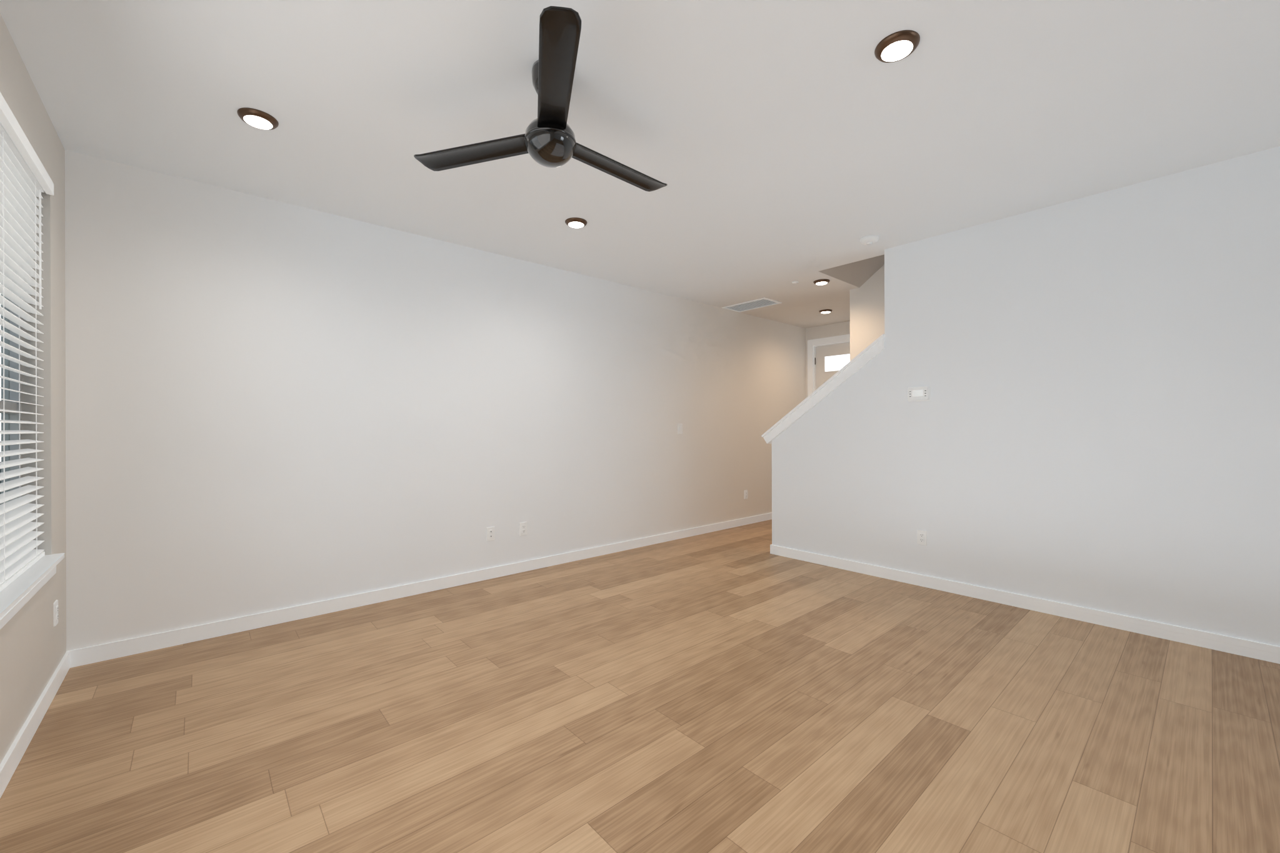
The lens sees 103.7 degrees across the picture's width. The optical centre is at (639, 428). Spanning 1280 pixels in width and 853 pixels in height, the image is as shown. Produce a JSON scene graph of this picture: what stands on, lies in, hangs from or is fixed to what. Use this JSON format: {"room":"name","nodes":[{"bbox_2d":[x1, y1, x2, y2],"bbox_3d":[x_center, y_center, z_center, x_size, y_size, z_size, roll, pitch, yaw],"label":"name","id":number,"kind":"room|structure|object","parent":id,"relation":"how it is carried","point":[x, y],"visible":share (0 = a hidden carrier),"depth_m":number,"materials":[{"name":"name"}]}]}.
{"room":"empty living room","nodes":[
{"label":"empty living room","id":0,"kind":"room"},
{"bbox_2d":[0,13,66,763],"bbox_3d":[-0.235,-0.111,-0.635,0.150,2.743,8.657,0,0,-41],"label":"wall","id":1,"kind":"structure","parent":0,"point":[32,645],"depth_m":2.37,"materials":[{"name":"beige paint"}]},
{"bbox_2d":[0,283,64,629],"bbox_3d":[-2.236,-0.238,1.676,0.183,1.860,1.854,0,0,-41],"label":"window","id":2,"kind":"structure","parent":1,"relation":"in","point":[12,405],"depth_m":2.27,"materials":[{"name":"white plastic"}]},
{"bbox_2d":[0,91,53,591],"bbox_3d":[-2.222,-0.284,1.688,0.085,1.764,1.822,0,0,-41],"label":"window blinds","id":3,"kind":"object","parent":2,"relation":"attached to","point":[25,180],"visible":1,"depth_m":2.10,"materials":[{"name":"white plastic"}]},
{"bbox_2d":[0,649,77,798],"bbox_3d":[-0.218,1.216,-0.526,0.018,0.090,8.508,0,0,-41],"label":"baseboard","id":4,"kind":"structure","parent":1,"relation":"attached to","point":[16,751],"depth_m":2.08,"materials":[{"name":"white wood"}]},
{"bbox_2d":[53,600,58,626],"bbox_3d":[-2.846,0.902,2.454,0.009,0.116,0.072,0,0,-41],"label":"outlet","id":5,"kind":"object","parent":1,"relation":"attached to","point":[55,609],"visible":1,"depth_m":2.44,"materials":[{"name":"white plastic"}]},
{"bbox_2d":[65,150,805,651],"bbox_3d":[-0.330,-0.110,5.149,7.653,2.743,0.150,0,0,-41],"label":"wall","id":6,"kind":"structure","parent":0,"point":[272,405],"depth_m":3.53,"materials":[{"name":"beige paint"}]},
{"bbox_2d":[486,526,494,541],"bbox_3d":[-1.252,0.889,4.226,0.072,0.116,0.013,0,0,-41],"label":"outlet","id":7,"kind":"object","parent":6,"relation":"attached to","point":[490,533],"visible":1,"depth_m":4.22,"materials":[{"name":"white plastic"}]},
{"bbox_2d":[519,521,526,536],"bbox_3d":[-1.024,0.887,4.428,0.072,0.116,0.009,0,0,-41],"label":"outlet","id":8,"kind":"object","parent":6,"relation":"attached to","point":[522,529],"visible":1,"depth_m":4.42,"materials":[{"name":"white plastic"}]},
{"bbox_2d":[677,423,682,433],"bbox_3d":[0.462,0.009,5.738,0.075,0.118,0.012,0,0,-41],"label":"light switch","id":9,"kind":"object","parent":6,"relation":"attached to","point":[680,428],"visible":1,"depth_m":5.73,"materials":[{"name":"white plastic"}]},
{"bbox_2d":[744,490,748,499],"bbox_3d":[1.382,0.865,6.547,0.072,0.116,0.009,0,0,-41],"label":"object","id":10,"kind":"structure","parent":6,"relation":"attached to","point":[745,494],"depth_m":6.54,"materials":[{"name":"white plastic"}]},
{"bbox_2d":[0,519,1279,852],"bbox_3d":[2.535,1.312,1.901,7.653,0.120,8.807,0,0,-41],"label":"floor","id":11,"kind":"structure","parent":0,"point":[737,690],"depth_m":2.10,"materials":[{"name":"brown wood"}]},
{"bbox_2d":[0,0,1279,328],"bbox_3d":[2.526,-1.616,1.901,7.653,0.250,8.807,0,0,-41],"label":"ceiling","id":12,"kind":"structure","parent":0,"point":[778,146],"depth_m":2.36,"materials":[{"name":"white paint"}]},
{"bbox_2d":[236,107,278,129],"bbox_3d":[-1.819,-1.462,2.397,0.158,0.029,0.158,0,0,-41],"label":"recessed light","id":13,"kind":"object","parent":12,"relation":"in","point":[257,119],"visible":1,"depth_m":2.37,"materials":[{"name":"brown metal"}]},
{"bbox_2d":[413,6,667,191],"bbox_3d":[-0.264,-1.289,2.174,1.034,0.387,1.168,0,0,-41],"label":"ceiling fan","id":14,"kind":"object","parent":12,"relation":"hanging from","point":[547,139],"visible":1,"depth_m":2.01,"materials":[{"name":"black metal"}]},
{"bbox_2d":[565,217,586,228],"bbox_3d":[-0.459,-1.467,3.618,0.158,0.029,0.158,0,0,-41],"label":"recessed light","id":15,"kind":"object","parent":12,"relation":"in","point":[575,222],"visible":1,"depth_m":3.58,"materials":[{"name":"brown metal"}]},
{"bbox_2d":[721,297,781,312],"bbox_3d":[1.346,-1.482,6.084,0.350,0.011,0.625,0,0,-41],"label":"ceiling vent","id":16,"kind":"object","parent":12,"relation":"in","point":[754,304],"visible":1,"depth_m":6.06,"materials":[{"name":"white plastic"}]},
{"bbox_2d":[791,281,798,283],"bbox_3d":[1.582,-1.483,5.128,0.064,0.010,0.064,0,0,-41],"label":"cap","id":17,"kind":"object","parent":12,"relation":"attached to","point":[794,282],"visible":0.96,"depth_m":5.12,"materials":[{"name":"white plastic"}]},
{"bbox_2d":[813,278,829,284],"bbox_3d":[1.842,-1.475,5.105,0.158,0.029,0.158,0,0,-41],"label":"recessed light","id":18,"kind":"object","parent":12,"relation":"in","point":[821,282],"visible":1,"depth_m":5.07,"materials":[{"name":"brown metal"}]},
{"bbox_2d":[819,309,832,313],"bbox_3d":[2.360,-1.476,6.393,0.158,0.029,0.158,0,0,-41],"label":"recessed light","id":19,"kind":"object","parent":12,"relation":"in","point":[825,311],"visible":1,"depth_m":6.35,"materials":[{"name":"brown metal"}]},
{"bbox_2d":[818,254,884,287],"bbox_3d":[4.261,-2.997,2.405,0.970,3.000,6.965,0,0,-41],"label":"soffit","id":20,"kind":"structure","parent":12,"relation":"attached to","point":[859,274],"depth_m":5.04,"materials":[{"name":"beige paint"}]},
{"bbox_2d":[860,235,878,244],"bbox_3d":[1.801,-1.466,3.949,0.136,0.047,0.136,0,0,-41],"label":"smoke detector","id":21,"kind":"object","parent":12,"relation":"attached to","point":[870,240],"visible":1,"depth_m":3.91,"materials":[{"name":"white plastic"}]},
{"bbox_2d":[874,30,919,63],"bbox_3d":[0.999,-1.472,1.957,0.158,0.029,0.158,0,0,-41],"label":"recessed light","id":22,"kind":"object","parent":12,"relation":"in","point":[897,46],"visible":1,"depth_m":1.93,"materials":[{"name":"brown metal"}]},
{"bbox_2d":[805,321,849,398],"bbox_3d":[5.346,-0.129,4.380,0.150,2.743,8.507,0,0,-41],"label":"wall","id":23,"kind":"structure","parent":0,"point":[835,329],"depth_m":7.30,"materials":[{"name":"beige paint"}]},
{"bbox_2d":[807,334,849,396],"bbox_3d":[2.920,-0.027,7.122,0.168,2.558,1.100,0,0,-41],"label":"door frame","id":24,"kind":"structure","parent":23,"relation":"attached to","point":[811,377],"depth_m":7.42,"materials":[{"name":"white wood"}]},
{"bbox_2d":[815,341,849,389],"bbox_3d":[2.901,0.019,7.113,0.056,2.450,0.914,0,0,-41],"label":"door","id":25,"kind":"structure","parent":23,"relation":"in","point":[831,360],"depth_m":7.28,"materials":[{"name":"white paint"}]},
{"bbox_2d":[850,264,884,361],"bbox_3d":[4.640,-1.627,2.805,0.120,5.743,7.070,0,0,-41],"label":"wall","id":26,"kind":"structure","parent":0,"point":[867,314],"depth_m":5.28,"materials":[{"name":"beige paint"}]},
{"bbox_2d":[771,146,1279,646],"bbox_3d":[3.807,-0.124,2.289,0.120,2.743,7.404,0,0,-41],"label":"wall","id":27,"kind":"structure","parent":0,"point":[1094,422],"depth_m":3.26,"materials":[{"name":"beige paint"}]},
{"bbox_2d":[761,334,884,443],"bbox_3d":[1.690,-0.313,4.691,0.182,0.937,1.206,0,0,-41],"label":"trim","id":28,"kind":"structure","parent":27,"relation":"attached to","point":[860,360],"depth_m":4.57,"materials":[{"name":"white wood"}]},
{"bbox_2d":[907,386,930,401],"bbox_3d":[2.208,-0.270,3.991,0.029,0.118,0.170,0,0,-41],"label":"thermostat","id":29,"kind":"object","parent":27,"relation":"attached to","point":[919,394],"visible":1,"depth_m":3.98,"materials":[{"name":"white plastic"}]},
{"bbox_2d":[917,530,926,545],"bbox_3d":[2.232,0.868,3.983,0.009,0.116,0.072,0,0,-41],"label":"outlet","id":30,"kind":"object","parent":27,"relation":"attached to","point":[922,537],"visible":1,"depth_m":3.98,"materials":[{"name":"white plastic"}]},
{"bbox_2d":[770,544,1279,664],"bbox_3d":[3.756,1.203,2.250,0.018,0.090,7.422,0,0,-41],"label":"baseboard","id":31,"kind":"structure","parent":27,"relation":"attached to","point":[1229,644],"depth_m":3.33,"materials":[{"name":"white wood"}]},
{"label":"outside","id":32,"kind":"structure","parent":0,"visible":0},
{"bbox_2d":[0,461,1,504],"bbox_3d":[-15.274,1.711,-13.457,39.279,0.200,80.000,0,0,-41],"label":"ground","id":33,"kind":"structure","parent":32,"point":[0,480],"depth_m":15.39,"materials":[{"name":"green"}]}
]}

